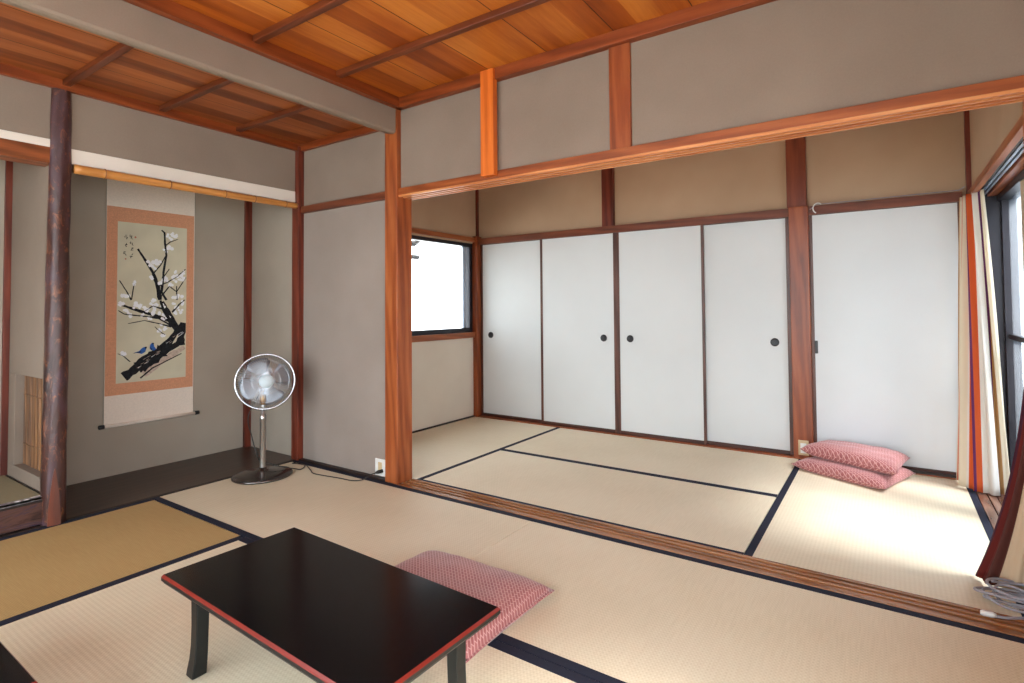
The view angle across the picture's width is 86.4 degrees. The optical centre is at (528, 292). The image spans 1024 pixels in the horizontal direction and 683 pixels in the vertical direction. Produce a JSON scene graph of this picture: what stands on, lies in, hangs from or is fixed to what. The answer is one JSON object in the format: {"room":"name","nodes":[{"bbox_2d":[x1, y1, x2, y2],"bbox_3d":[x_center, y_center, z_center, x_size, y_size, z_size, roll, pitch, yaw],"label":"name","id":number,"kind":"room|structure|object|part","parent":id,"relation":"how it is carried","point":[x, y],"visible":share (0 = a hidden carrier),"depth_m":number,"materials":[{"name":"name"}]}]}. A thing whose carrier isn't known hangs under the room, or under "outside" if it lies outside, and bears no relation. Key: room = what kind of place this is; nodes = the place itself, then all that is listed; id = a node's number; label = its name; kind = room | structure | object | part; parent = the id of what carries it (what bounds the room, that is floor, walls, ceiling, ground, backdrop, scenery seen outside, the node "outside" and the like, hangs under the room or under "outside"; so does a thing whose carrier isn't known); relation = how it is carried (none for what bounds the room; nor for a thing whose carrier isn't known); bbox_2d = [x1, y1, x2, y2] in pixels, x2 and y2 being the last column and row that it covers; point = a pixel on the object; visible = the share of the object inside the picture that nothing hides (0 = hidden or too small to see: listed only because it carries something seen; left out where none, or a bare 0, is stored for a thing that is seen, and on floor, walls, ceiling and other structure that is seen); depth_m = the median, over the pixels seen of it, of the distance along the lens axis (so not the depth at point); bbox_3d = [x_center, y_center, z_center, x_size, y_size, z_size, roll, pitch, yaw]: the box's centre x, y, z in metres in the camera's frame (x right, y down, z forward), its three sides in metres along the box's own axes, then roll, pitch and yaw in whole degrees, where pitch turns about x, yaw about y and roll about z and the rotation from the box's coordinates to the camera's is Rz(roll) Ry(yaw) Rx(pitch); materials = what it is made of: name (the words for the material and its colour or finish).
{"room":"traditional dwelling","nodes":[
{"label":"traditional dwelling","id":0,"kind":"room"},
{"bbox_2d":[0,525,39,535],"bbox_3d":[-3.218,1.155,2.338,0.660,0.168,1.590,-2,-2,33],"label":"floor","id":1,"kind":"structure","parent":0,"point":[36,525],"depth_m":2.74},
{"bbox_2d":[0,475,41,508],"bbox_3d":[-3.207,1.048,2.326,0.674,0.021,1.576,-2,-2,33],"label":"mat","id":2,"kind":"object","parent":1,"relation":"on","point":[12,493],"visible":1,"depth_m":2.83,"materials":[{"name":"beige wicker"}]},
{"bbox_2d":[7,162,48,490],"bbox_3d":[-2.767,-0.015,3.062,0.670,2.160,0.070,-2,-2,33],"label":"wall","id":3,"kind":"structure","parent":0,"point":[30,182],"depth_m":3.06,"materials":[{"name":"grey paint"}]},
{"bbox_2d":[0,502,41,534],"bbox_3d":[-2.933,1.115,2.148,0.028,0.112,1.585,-2,-2,33],"label":"trim","id":4,"kind":"structure","parent":3,"relation":"attached to","point":[11,520],"depth_m":2.72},
{"bbox_2d":[0,500,41,511],"bbox_3d":[-2.931,1.053,2.148,0.032,0.012,1.585,-2,-2,33],"label":"trim","id":5,"kind":"structure","parent":3,"relation":"attached to","point":[37,501],"depth_m":2.72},
{"bbox_2d":[6,475,39,493],"bbox_3d":[-2.788,1.061,3.004,0.650,0.015,0.008,-2,-2,33],"label":"baseboard","id":6,"kind":"structure","parent":3,"relation":"attached to","point":[10,477],"depth_m":3.00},
{"bbox_2d":[22,376,42,470],"bbox_3d":[-2.732,0.724,3.039,0.460,0.520,0.025,-2,-2,33],"label":"screen","id":7,"kind":"object","parent":3,"relation":"attached to","point":[33,387],"visible":0.4,"depth_m":3.07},
{"bbox_2d":[0,160,243,485],"bbox_3d":[-3.331,-0.020,2.906,0.100,2.550,3.870,-2,-2,33],"label":"wall","id":8,"kind":"structure","parent":0,"point":[93,453],"depth_m":3.82,"materials":[{"name":"paint"}]},
{"bbox_2d":[0,161,12,475],"bbox_3d":[-3.064,0.141,3.194,0.022,1.860,0.030,-2,-2,33],"label":"trim","id":9,"kind":"structure","parent":8,"relation":"attached to","point":[8,164],"depth_m":3.19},
{"bbox_2d":[98,179,199,429],"bbox_3d":[-2.636,0.012,3.825,0.027,1.777,0.619,-2,-2,33],"label":"scroll","id":10,"kind":"object","parent":8,"relation":"hanging from","point":[150,230],"visible":0.99,"depth_m":3.80,"materials":[{"name":"paper"}]},
{"bbox_2d":[116,221,186,383],"bbox_3d":[-2.638,0.068,3.828,0.010,1.090,0.433,-2,-2,33],"label":"painting","id":11,"kind":"object","parent":10,"relation":"attached to","point":[151,257],"depth_m":3.82,"materials":[{"name":"paper"}]},
{"bbox_2d":[243,201,251,446],"bbox_3d":[-2.267,0.088,4.398,0.030,2.300,0.055,-2,-2,33],"label":"trim","id":12,"kind":"structure","parent":8,"relation":"attached to","point":[247,204],"depth_m":4.38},
{"bbox_2d":[0,75,294,191],"bbox_3d":[-2.770,-1.036,2.508,0.060,0.550,3.783,-2,-2,33],"label":"wall","id":13,"kind":"structure","parent":0,"point":[98,127],"depth_m":3.23,"materials":[{"name":"grey paint"}]},
{"bbox_2d":[0,138,49,166],"bbox_3d":[-2.975,-0.731,2.233,0.126,0.084,1.610,-2,-2,33],"label":"lintel","id":14,"kind":"object","parent":13,"relation":"attached to","point":[10,150],"visible":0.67,"depth_m":2.77,"materials":[{"name":"brown wood"}]},
{"bbox_2d":[0,129,49,146],"bbox_3d":[-2.931,-0.795,2.205,0.014,0.043,1.610,-2,-2,33],"label":"trim","id":15,"kind":"structure","parent":13,"relation":"attached to","point":[4,134],"depth_m":2.76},
{"bbox_2d":[0,63,299,150],"bbox_3d":[-2.734,-1.107,2.484,0.030,0.052,3.780,-2,-2,33],"label":"trim","id":16,"kind":"structure","parent":13,"relation":"attached to","point":[5,70],"depth_m":3.15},
{"bbox_2d":[71,149,294,202],"bbox_3d":[-2.100,-0.718,3.463,0.014,0.080,1.348,-2,-2,33],"label":"trim","id":17,"kind":"structure","parent":13,"relation":"attached to","point":[83,158],"depth_m":3.35,"materials":[{"name":"paint"}]},
{"bbox_2d":[72,164,297,208],"bbox_3d":[-2.072,-0.650,3.469,0.058,0.058,1.320,-2,-2,33],"label":"bamboo pole","id":18,"kind":"object","parent":13,"relation":"attached to","point":[77,169],"visible":1,"depth_m":3.30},
{"bbox_2d":[292,146,303,460],"bbox_3d":[-1.696,0.073,4.024,0.067,2.300,0.062,-2,-2,33],"label":"trim","id":19,"kind":"structure","parent":13,"relation":"attached to","point":[298,217],"depth_m":4.00,"materials":[{"name":"wood"}]},
{"bbox_2d":[0,2,362,143],"bbox_3d":[-2.368,-1.159,2.196,1.060,0.030,3.900,-2,-2,33],"label":"ceiling","id":20,"kind":"structure","parent":0,"point":[30,41],"depth_m":2.85,"materials":[{"name":"wood"}]},
{"bbox_2d":[63,43,133,86],"bbox_3d":[-2.078,-1.120,2.644,0.950,0.030,0.036,-2,-2,33],"label":"trim","id":21,"kind":"structure","parent":20,"relation":"attached to","point":[115,52],"depth_m":2.65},
{"bbox_2d":[159,78,233,111],"bbox_3d":[-1.827,-1.111,3.024,0.950,0.030,0.036,-2,-2,33],"label":"trim","id":22,"kind":"structure","parent":20,"relation":"attached to","point":[221,82],"depth_m":3.03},
{"bbox_2d":[236,104,310,131],"bbox_3d":[-1.574,-1.103,3.408,0.950,0.030,0.036,-2,-2,33],"label":"trim","id":23,"kind":"structure","parent":20,"relation":"attached to","point":[299,108],"depth_m":3.41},
{"bbox_2d":[171,0,709,96],"bbox_3d":[-0.624,-1.315,1.050,3.180,0.030,3.900,-2,-2,33],"label":"ceiling","id":24,"kind":"structure","parent":0,"point":[351,32],"depth_m":2.59,"materials":[{"name":"wood"}]},
{"bbox_2d":[0,0,395,133],"bbox_3d":[-1.912,-1.165,1.945,0.098,0.238,3.783,-2,-2,33],"label":"beam","id":25,"kind":"structure","parent":24,"relation":"attached to","point":[121,21],"depth_m":2.51,"materials":[{"name":"grey paint"}]},
{"bbox_2d":[123,0,403,109],"bbox_3d":[-1.851,-1.235,1.907,0.045,0.064,3.783,-2,-2,33],"label":"trim","id":26,"kind":"structure","parent":25,"relation":"attached to","point":[169,9],"depth_m":2.67,"materials":[{"name":"wood"}]},
{"bbox_2d":[253,0,348,43],"bbox_3d":[-0.115,-1.267,1.857,3.020,0.034,0.036,-2,-2,33],"label":"trim","id":27,"kind":"structure","parent":24,"relation":"attached to","point":[322,6],"depth_m":2.46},
{"bbox_2d":[336,0,550,77],"bbox_3d":[0.149,-1.258,2.258,3.020,0.034,0.036,-2,-2,33],"label":"trim","id":28,"kind":"structure","parent":24,"relation":"attached to","point":[513,8],"depth_m":2.61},
{"bbox_2d":[412,415,474,432],"bbox_3d":[-1.045,1.237,4.773,0.017,0.024,1.790,-2,-2,33],"label":"baseboard","id":29,"kind":"structure","parent":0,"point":[472,415],"depth_m":5.12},
{"bbox_2d":[412,190,475,430],"bbox_3d":[-1.059,0.018,4.918,0.120,2.550,1.970,-2,-2,33],"label":"wall","id":30,"kind":"structure","parent":0,"point":[442,370],"depth_m":5.17,"materials":[{"name":"beige paint"}]},
{"bbox_2d":[412,240,420,259],"bbox_3d":[-1.096,-0.452,5.272,0.310,0.310,0.363,-2,-2,33],"label":"bracket","id":31,"kind":"object","parent":30,"relation":"attached to","point":[414,243],"visible":0.26,"depth_m":5.42,"materials":[{"name":"black metal"}]},
{"bbox_3d":[-1.203,-0.356,5.333,0.048,0.048,0.330,-2,-2,33],"label":"arm","id":32,"kind":"part","parent":31,"relation":"part of","materials":[{"name":"black metal"}]},
{"bbox_3d":[-1.198,-0.506,5.346,0.060,0.094,0.353,-2,-2,33],"label":"arm","id":33,"kind":"part","parent":31,"relation":"part of","materials":[{"name":"black metal"}]},
{"bbox_2d":[412,332,474,341],"bbox_3d":[-1.048,0.412,4.800,0.050,0.055,1.800,-2,-2,33],"label":"window sill","id":34,"kind":"structure","parent":30,"relation":"on","point":[421,338],"depth_m":5.12,"materials":[{"name":"brown wood"}]},
{"bbox_2d":[472,236,480,416],"bbox_3d":[-0.529,0.342,5.571,0.062,1.830,0.085,-2,-2,33],"label":"trim","id":35,"kind":"structure","parent":30,"relation":"attached to","point":[476,260],"depth_m":5.54,"materials":[{"name":"brown wood"}]},
{"bbox_2d":[251,0,1023,484],"bbox_3d":[-0.241,-0.039,3.142,4.900,2.550,0.097,-2,-2,33],"label":"wall","id":36,"kind":"structure","parent":0,"point":[779,59],"depth_m":2.85,"materials":[{"name":"grey paint"}]},
{"bbox_2d":[0,460,295,537],"bbox_3d":[-2.516,1.196,2.719,0.012,0.014,3.000,-2,-2,33],"label":"baseboard","id":37,"kind":"structure","parent":36,"relation":"attached to","point":[292,460],"depth_m":3.12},
{"bbox_2d":[291,208,292,457],"bbox_3d":[-1.721,0.249,4.043,0.055,1.950,0.050,-2,-2,33],"label":"trim","id":38,"kind":"structure","parent":36,"relation":"attached to","point":[292,208],"depth_m":4.03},
{"bbox_2d":[300,126,378,151],"bbox_3d":[-1.312,-1.082,3.797,0.960,0.052,0.029,-2,-2,33],"label":"trim","id":39,"kind":"structure","parent":36,"relation":"attached to","point":[361,131],"depth_m":3.80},
{"bbox_2d":[299,458,384,481],"bbox_3d":[-1.281,1.211,3.722,0.906,0.022,0.034,-2,-2,33],"label":"baseboard","id":40,"kind":"structure","parent":36,"relation":"attached to","point":[330,466],"depth_m":3.69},
{"bbox_2d":[301,191,384,213],"bbox_3d":[-1.294,-0.619,3.777,0.906,0.051,0.026,-2,-2,33],"label":"trim rail","id":41,"kind":"object","parent":36,"relation":"attached to","point":[380,196],"visible":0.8,"depth_m":3.75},
{"bbox_2d":[375,458,384,476],"bbox_3d":[-0.960,1.132,3.526,0.095,0.107,0.009,-2,-2,33],"label":"wall outlet","id":42,"kind":"object","parent":36,"relation":"attached to","point":[379,463],"visible":0.66,"depth_m":3.52,"materials":[{"name":"white plastic"}]},
{"bbox_2d":[378,462,381,473],"bbox_3d":[-0.962,1.133,3.523,0.035,0.070,0.003,-2,-2,33],"label":"socket","id":43,"kind":"object","parent":42,"relation":"attached to","point":[379,463],"depth_m":3.52,"materials":[{"name":"beige plastic"}]},
{"bbox_2d":[385,109,411,483],"bbox_3d":[-0.841,-0.013,3.516,0.112,2.430,0.128,-2,-2,33],"label":"wooden pillar","id":44,"kind":"structure","parent":36,"relation":"attached to","point":[398,210],"depth_m":3.47,"materials":[{"name":"brown wood"}]},
{"bbox_2d":[480,68,497,177],"bbox_3d":[-0.223,-0.946,3.042,0.090,0.593,0.038,-2,-2,33],"label":"board","id":45,"kind":"object","parent":36,"relation":"attached to","point":[488,83],"visible":1,"depth_m":3.02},
{"bbox_2d":[396,0,776,109],"bbox_3d":[0.415,-1.233,2.652,3.010,0.064,0.046,-2,-2,33],"label":"trim","id":46,"kind":"structure","parent":36,"relation":"attached to","point":[712,9],"depth_m":2.69,"materials":[{"name":"wood"}]},
{"bbox_2d":[609,42,631,149],"bbox_3d":[0.452,-0.949,2.655,0.110,0.510,0.042,-2,-2,33],"label":"trim","id":47,"kind":"structure","parent":36,"relation":"attached to","point":[620,103],"depth_m":2.63,"materials":[{"name":"brown wood"}]},
{"bbox_2d":[397,479,1023,637],"bbox_3d":[0.469,1.190,2.625,3.000,0.053,0.141,-2,-2,33],"label":"sill","id":48,"kind":"structure","parent":36,"relation":"attached to","point":[947,610],"depth_m":2.31,"materials":[{"name":"brown wood"}]},
{"bbox_2d":[399,75,1023,194],"bbox_3d":[0.480,-0.673,2.672,3.050,0.044,0.123,-2,-2,33],"label":"lintel","id":49,"kind":"object","parent":36,"relation":"attached to","point":[1016,82],"visible":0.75,"depth_m":2.27,"materials":[{"name":"brown wood"}]},
{"bbox_2d":[398,88,1023,199],"bbox_3d":[0.480,-0.646,2.671,3.050,0.013,0.123,-2,-2,33],"label":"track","id":50,"kind":"object","parent":49,"relation":"attached to","point":[1014,95],"visible":1,"depth_m":2.32,"materials":[{"name":"brown wood"}]},
{"bbox_2d":[1022,99,1023,143],"bbox_3d":[1.756,-0.068,1.812,0.120,2.400,0.140,-2,-2,33],"label":"trim","id":51,"kind":"structure","parent":36,"relation":"attached to","point":[1023,99],"depth_m":1.91,"materials":[{"name":"brown wood"}]},
{"bbox_2d":[412,191,961,335],"bbox_3d":[0.579,-0.138,3.782,4.000,0.960,1.870,-2,-2,33],"label":"trim","id":52,"kind":"structure","parent":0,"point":[466,248],"depth_m":4.69,"materials":[{"name":"wood"}]},
{"bbox_2d":[479,111,965,237],"bbox_3d":[1.185,-0.011,4.553,4.270,2.550,0.090,-2,-2,33],"label":"wall","id":53,"kind":"structure","parent":0,"point":[926,154],"depth_m":4.20,"materials":[{"name":"beige paint"}]},
{"bbox_2d":[475,189,478,236],"bbox_3d":[-0.538,-0.826,5.633,0.030,0.570,0.035,-2,-2,33],"label":"trim","id":54,"kind":"structure","parent":53,"relation":"attached to","point":[476,191],"depth_m":5.62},
{"bbox_2d":[480,240,540,422],"bbox_3d":[-0.162,0.372,5.368,0.773,1.742,0.022,-2,-2,33],"label":"door","id":55,"kind":"structure","parent":53,"relation":"in","point":[510,272],"depth_m":5.37,"materials":[{"name":"paper"}]},
{"bbox_3d":[-0.152,1.227,5.343,0.727,0.030,0.020,-2,-2,33],"label":"rail","id":56,"kind":"part","parent":55,"relation":"part of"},
{"bbox_2d":[540,233,618,433],"bbox_3d":[0.444,0.354,4.940,0.782,1.742,0.022,-2,-2,33],"label":"door","id":57,"kind":"structure","parent":53,"relation":"in","point":[578,274],"depth_m":4.92,"materials":[{"name":"paper"}]},
{"bbox_3d":[0.449,1.210,4.918,0.728,0.030,0.020,-2,-2,33],"label":"rail","id":58,"kind":"part","parent":57,"relation":"part of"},
{"bbox_3d":[0.659,0.400,4.789,0.062,0.062,0.007,-2,-2,33],"label":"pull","id":59,"kind":"part","parent":57,"relation":"part of","materials":[{"name":"black metal"}]},
{"bbox_2d":[601,168,614,226],"bbox_3d":[0.702,-0.860,4.811,0.107,0.570,0.045,-2,-2,33],"label":"trim","id":60,"kind":"structure","parent":53,"relation":"attached to","point":[607,175],"depth_m":4.79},
{"bbox_2d":[616,225,706,444],"bbox_3d":[1.084,0.337,4.519,0.748,1.742,0.022,-2,-2,33],"label":"door","id":61,"kind":"structure","parent":53,"relation":"in","point":[661,342],"depth_m":4.50,"materials":[{"name":"paper"}]},
{"bbox_3d":[0.867,0.395,4.652,0.062,0.062,0.007,-2,-2,33],"label":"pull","id":62,"kind":"part","parent":61,"relation":"part of","materials":[{"name":"black metal"}]},
{"bbox_3d":[1.080,-0.530,4.543,0.704,0.006,0.019,-2,-2,33],"label":"rail","id":63,"kind":"part","parent":61,"relation":"part of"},
{"bbox_3d":[1.094,1.193,4.494,0.704,0.030,0.020,-2,-2,33],"label":"rail","id":64,"kind":"part","parent":61,"relation":"part of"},
{"bbox_2d":[478,415,955,479],"bbox_3d":[1.119,1.220,4.471,3.915,0.026,0.073,-2,-2,33],"label":"sill","id":65,"kind":"structure","parent":53,"relation":"attached to","point":[482,416],"depth_m":4.40,"materials":[{"name":"brown wood"}]},
{"bbox_2d":[704,217,793,454],"bbox_3d":[1.661,0.323,4.168,0.643,1.742,0.022,-2,-2,33],"label":"door","id":66,"kind":"structure","parent":53,"relation":"in","point":[747,263],"depth_m":4.15,"materials":[{"name":"paper"}]},
{"bbox_3d":[1.647,-0.545,4.198,0.605,0.006,0.019,-2,-2,33],"label":"rail","id":67,"kind":"part","parent":66,"relation":"part of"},
{"bbox_3d":[1.661,1.178,4.149,0.605,0.030,0.020,-2,-2,33],"label":"rail","id":68,"kind":"part","parent":66,"relation":"part of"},
{"bbox_3d":[1.829,0.370,4.047,0.062,0.062,0.007,-2,-2,33],"label":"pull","id":69,"kind":"part","parent":66,"relation":"part of","materials":[{"name":"black metal"}]},
{"bbox_2d":[785,137,806,207],"bbox_3d":[1.960,-0.900,3.988,0.130,0.558,0.075,-2,-2,33],"label":"trim","id":70,"kind":"structure","parent":53,"relation":"attached to","point":[796,165],"depth_m":3.95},
{"bbox_2d":[788,206,813,458],"bbox_3d":[1.976,0.284,3.943,0.128,1.812,0.088,-2,-2,33],"label":"trim","id":71,"kind":"structure","parent":53,"relation":"attached to","point":[799,253],"depth_m":3.91,"materials":[{"name":"brown wood"}]},
{"bbox_2d":[798,440,808,455],"bbox_3d":[1.958,1.107,3.881,0.066,0.105,0.012,-2,-2,33],"label":"wall outlet","id":72,"kind":"object","parent":53,"relation":"attached to","point":[801,443],"visible":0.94,"depth_m":3.88,"materials":[{"name":"beige plastic"}]},
{"bbox_2d":[800,443,806,453],"bbox_3d":[1.956,1.109,3.877,0.038,0.070,0.004,-2,-2,33],"label":"socket","id":73,"kind":"object","parent":72,"relation":"attached to","point":[801,444],"depth_m":3.88,"materials":[{"name":"white plastic"}]},
{"bbox_2d":[809,202,958,474],"bbox_3d":[2.386,0.302,3.665,0.867,1.742,0.031,-2,-2,33],"label":"door","id":74,"kind":"structure","parent":53,"relation":"in","point":[884,282],"depth_m":3.65,"materials":[{"name":"paper"}]},
{"bbox_3d":[2.047,0.388,3.875,0.019,0.090,0.011,-2,-2,33],"label":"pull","id":75,"kind":"part","parent":74,"relation":"part of","materials":[{"name":"black metal"}]},
{"bbox_3d":[2.384,-0.565,3.694,0.823,0.006,0.019,-2,-2,33],"label":"rail","id":76,"kind":"part","parent":74,"relation":"part of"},
{"bbox_3d":[2.398,1.158,3.645,0.823,0.030,0.020,-2,-2,33],"label":"rail","id":77,"kind":"part","parent":74,"relation":"part of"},
{"bbox_2d":[908,469,955,477],"bbox_3d":[2.382,1.168,3.621,0.860,0.020,0.036,-2,-2,33],"label":"trim","id":78,"kind":"structure","parent":53,"relation":"attached to","point":[912,470],"depth_m":3.47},
{"bbox_2d":[969,102,1021,184],"bbox_3d":[1.330,-0.112,1.022,0.240,2.550,5.850,-2,-2,33],"label":"wall","id":79,"kind":"structure","parent":0,"point":[989,126],"depth_m":2.84,"materials":[{"name":"beige paint"}]},
{"bbox_2d":[963,110,971,193],"bbox_3d":[2.778,-0.906,3.443,0.030,0.590,0.045,-2,-2,33],"label":"trim","id":80,"kind":"structure","parent":79,"relation":"attached to","point":[966,113],"depth_m":3.43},
{"bbox_2d":[975,491,1004,529],"bbox_3d":[2.338,1.167,2.568,0.215,0.044,1.810,-2,-2,33],"label":"sill","id":81,"kind":"structure","parent":79,"relation":"attached to","point":[991,504],"depth_m":2.97,"materials":[{"name":"brown wood"}]},
{"bbox_2d":[967,114,1022,194],"bbox_3d":[2.272,-0.628,2.659,0.030,0.042,1.820,-2,-2,33],"label":"trim","id":82,"kind":"structure","parent":79,"relation":"attached to","point":[1016,133],"depth_m":2.46,"materials":[{"name":"brown wood"}]},
{"bbox_2d":[980,137,1022,189],"bbox_3d":[2.292,-0.634,2.646,0.018,0.030,1.820,-2,-2,33],"label":"trim","id":83,"kind":"structure","parent":79,"relation":"attached to","point":[1021,139],"depth_m":2.56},
{"bbox_2d":[983,140,1023,470],"bbox_3d":[2.393,0.248,2.583,0.178,1.800,1.860,-2,-2,33],"label":"window","id":84,"kind":"structure","parent":79,"relation":"in","point":[1009,230],"depth_m":3.25,"materials":[{"name":"glass"}]},
{"bbox_2d":[956,189,1009,495],"bbox_3d":[2.652,0.277,3.256,0.166,1.754,0.314,0,-2,1],"label":"curtain","id":85,"kind":"object","parent":84,"relation":"hanging from","point":[982,465],"visible":0.99,"depth_m":3.19,"materials":[{"name":"fabric"}]},
{"bbox_2d":[975,388,1023,589],"bbox_3d":[1.829,0.253,2.053,0.110,1.749,0.329,0,-2,-7],"label":"curtain","id":86,"kind":"object","parent":84,"relation":"hanging from","point":[1003,557],"visible":0.98,"depth_m":2.05,"materials":[{"name":"fabric"}]},
{"bbox_3d":[2.314,-0.634,2.626,0.038,0.032,1.790,-2,-2,33],"label":"curtain rail","id":87,"kind":"part","parent":84,"relation":"part of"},
{"bbox_2d":[987,152,1023,196],"bbox_3d":[2.355,-0.628,2.604,0.045,0.045,1.820,-2,-2,33],"label":"trim board","id":88,"kind":"object","parent":79,"relation":"attached to","point":[1017,167],"visible":0.75,"depth_m":2.84,"materials":[{"name":"brown wood"}]},
{"bbox_3d":[-0.786,1.262,2.535,6.200,0.065,6.600,-2,-2,33],"label":"floor","id":89,"kind":"structure","parent":0,"visible":0},
{"bbox_2d":[0,499,244,626],"bbox_3d":[-2.323,1.198,2.086,0.999,0.051,1.954,-2,-2,33],"label":"mat","id":90,"kind":"object","parent":89,"relation":"on","point":[43,568],"visible":0.76,"depth_m":2.49,"materials":[{"name":"yellow wicker"}]},
{"bbox_2d":[0,460,291,536],"bbox_3d":[-2.527,1.197,2.726,0.015,0.014,3.000,-2,-2,33],"label":"front trim slat","id":91,"kind":"structure","parent":89,"relation":"on","point":[291,460],"depth_m":3.08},
{"bbox_2d":[66,446,293,517],"bbox_3d":[-2.363,1.240,3.606,0.690,0.054,1.430,-2,-2,33],"label":"board","id":92,"kind":"object","parent":89,"relation":"on","point":[90,496],"visible":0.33,"depth_m":3.54,"materials":[{"name":"wood"}]},
{"bbox_2d":[40,88,71,526],"bbox_3d":[-2.477,0.063,2.862,0.119,2.268,0.107,-2,-2,33],"label":"pillar","id":93,"kind":"structure","parent":92,"relation":"on","point":[53,470],"depth_m":2.83,"materials":[{"name":"red wood"}]},
{"bbox_2d":[0,537,599,682],"bbox_3d":[-0.788,1.174,1.674,2.011,0.051,0.954,-2,-2,33],"label":"mat","id":94,"kind":"object","parent":89,"relation":"on","point":[138,629],"visible":0.56,"depth_m":1.76,"materials":[{"name":"beige wicker"}]},
{"bbox_2d":[161,527,499,682],"bbox_3d":[-0.590,0.993,1.540,0.955,0.300,0.435,-2,-2,35],"label":"table","id":95,"kind":"object","parent":94,"relation":"on","point":[332,612],"visible":1,"depth_m":1.46,"materials":[{"name":"black paint"}]},
{"bbox_3d":[-0.996,1.021,1.640,0.052,0.255,0.044,-2,-2,35],"label":"leg","id":96,"kind":"part","parent":95,"relation":"part of","materials":[{"name":"black paint"}]},
{"bbox_3d":[-0.183,1.009,1.439,0.052,0.255,0.044,-2,-2,35],"label":"leg","id":97,"kind":"part","parent":95,"relation":"part of","materials":[{"name":"black paint"}]},
{"bbox_2d":[152,461,534,565],"bbox_3d":[-1.082,1.214,3.002,2.064,0.051,0.934,-2,-2,33],"label":"mat","id":98,"kind":"object","parent":89,"relation":"on","point":[392,524],"visible":0.52,"depth_m":2.92,"materials":[{"name":"beige wicker"}]},
{"bbox_2d":[231,353,382,484],"bbox_3d":[-1.471,0.804,3.527,0.955,0.806,0.498,-1,-2,28],"label":"pedestal fan","id":99,"kind":"object","parent":98,"relation":"on","point":[264,382],"visible":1,"depth_m":3.58,"materials":[{"name":"metal"}]},
{"bbox_3d":[-1.822,0.628,3.560,0.137,0.135,0.057,0,-2,-26],"label":"blade","id":100,"kind":"part","parent":99,"relation":"part of","materials":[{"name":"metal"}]},
{"bbox_3d":[-1.782,0.501,3.607,0.043,0.129,0.146,-2,-2,33],"label":"blade","id":101,"kind":"part","parent":99,"relation":"part of","materials":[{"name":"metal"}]},
{"bbox_3d":[-1.707,0.682,3.625,0.143,0.137,0.018,0,-2,-14],"label":"blade","id":102,"kind":"part","parent":99,"relation":"part of","materials":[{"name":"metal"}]},
{"bbox_3d":[-1.674,0.553,3.671,0.135,0.144,0.024,1,-2,-35],"label":"blade","id":103,"kind":"part","parent":99,"relation":"part of","materials":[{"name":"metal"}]},
{"bbox_3d":[-1.389,0.927,3.690,0.894,0.568,0.342,-1,-2,9],"label":"power cord","id":104,"kind":"part","parent":99,"relation":"part of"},
{"bbox_2d":[405,417,559,481],"bbox_3d":[-0.624,1.253,4.502,1.005,0.051,1.787,-2,-2,33],"label":"mat","id":105,"kind":"object","parent":89,"relation":"on","point":[436,450],"visible":0.48,"depth_m":4.49,"materials":[{"name":"beige wicker"}]},
{"bbox_2d":[422,450,776,554],"bbox_3d":[0.368,1.211,3.308,1.962,0.051,0.884,-2,-2,33],"label":"mat","id":106,"kind":"object","parent":89,"relation":"on","point":[719,517],"visible":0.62,"depth_m":3.16,"materials":[{"name":"beige wicker"}]},
{"bbox_2d":[502,428,797,495],"bbox_3d":[0.861,1.228,4.055,1.962,0.051,0.900,-2,-2,33],"label":"mat","id":107,"kind":"object","parent":89,"relation":"on","point":[753,472],"visible":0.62,"depth_m":3.93,"materials":[{"name":"beige wicker"}]},
{"bbox_2d":[470,519,1023,682],"bbox_3d":[0.599,1.169,1.895,1.958,0.051,0.934,-2,-2,33],"label":"mat","id":108,"kind":"object","parent":89,"relation":"on","point":[617,611],"visible":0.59,"depth_m":1.86,"materials":[{"name":"beige wicker"}]},
{"bbox_2d":[395,550,554,662],"bbox_3d":[-0.317,1.108,2.010,0.666,0.095,0.520,-2,-2,33],"label":"floor cushion","id":109,"kind":"object","parent":108,"relation":"on","point":[514,594],"visible":0.55,"depth_m":2.00,"materials":[{"name":"pink fabric"}]},
{"bbox_2d":[744,459,1023,616],"bbox_3d":[1.838,1.186,2.880,0.958,0.051,1.787,-2,-2,33],"label":"mat","id":110,"kind":"object","parent":89,"relation":"on","point":[928,536],"visible":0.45,"depth_m":2.60,"materials":[{"name":"beige wicker"}]},
{"bbox_2d":[792,457,915,488],"bbox_3d":[2.079,1.134,3.534,0.471,0.090,0.590,1,-2,-37],"label":"floor cushion","id":111,"kind":"object","parent":110,"relation":"on","point":[851,474],"visible":0.67,"depth_m":3.38,"materials":[{"name":"pink fabric"}]},
{"bbox_2d":[800,440,909,473],"bbox_3d":[2.089,1.048,3.538,0.583,0.104,0.435,-2,-2,43],"label":"floor cushion","id":112,"kind":"object","parent":111,"relation":"on","point":[872,458],"visible":1,"depth_m":3.44,"materials":[{"name":"pink fabric"}]},
{"bbox_2d":[973,577,1023,619],"bbox_3d":[1.734,1.103,1.968,0.313,0.073,0.184,0,-2,-7],"label":"cable","id":113,"kind":"object","parent":110,"relation":"on","point":[1017,595],"visible":1,"depth_m":1.98,"materials":[{"name":"white plastic"}]},
{"bbox_3d":[-1.327,1.155,0.857,2.011,0.051,0.996,-2,-2,33],"label":"mat","id":114,"kind":"object","parent":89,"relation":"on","visible":0},
{"bbox_2d":[0,642,37,682],"bbox_3d":[-1.566,0.991,1.207,0.900,0.300,0.500,-2,-2,33],"label":"table","id":115,"kind":"object","parent":114,"relation":"on","point":[11,670],"visible":1,"depth_m":1.21,"materials":[{"name":"black paint"}]},
{"bbox_3d":[2.042,-0.600,3.859,0.058,0.076,0.008,-2,-2,33],"label":"wall hook","id":116,"kind":"object","parent":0,"visible":0},
{"bbox_2d":[810,186,964,209],"bbox_3d":[2.330,-0.619,3.600,0.860,0.038,0.135,-2,-2,33],"label":"wire","id":117,"kind":"object","parent":116,"relation":"attached to","point":[964,186],"visible":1,"depth_m":3.61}
]}

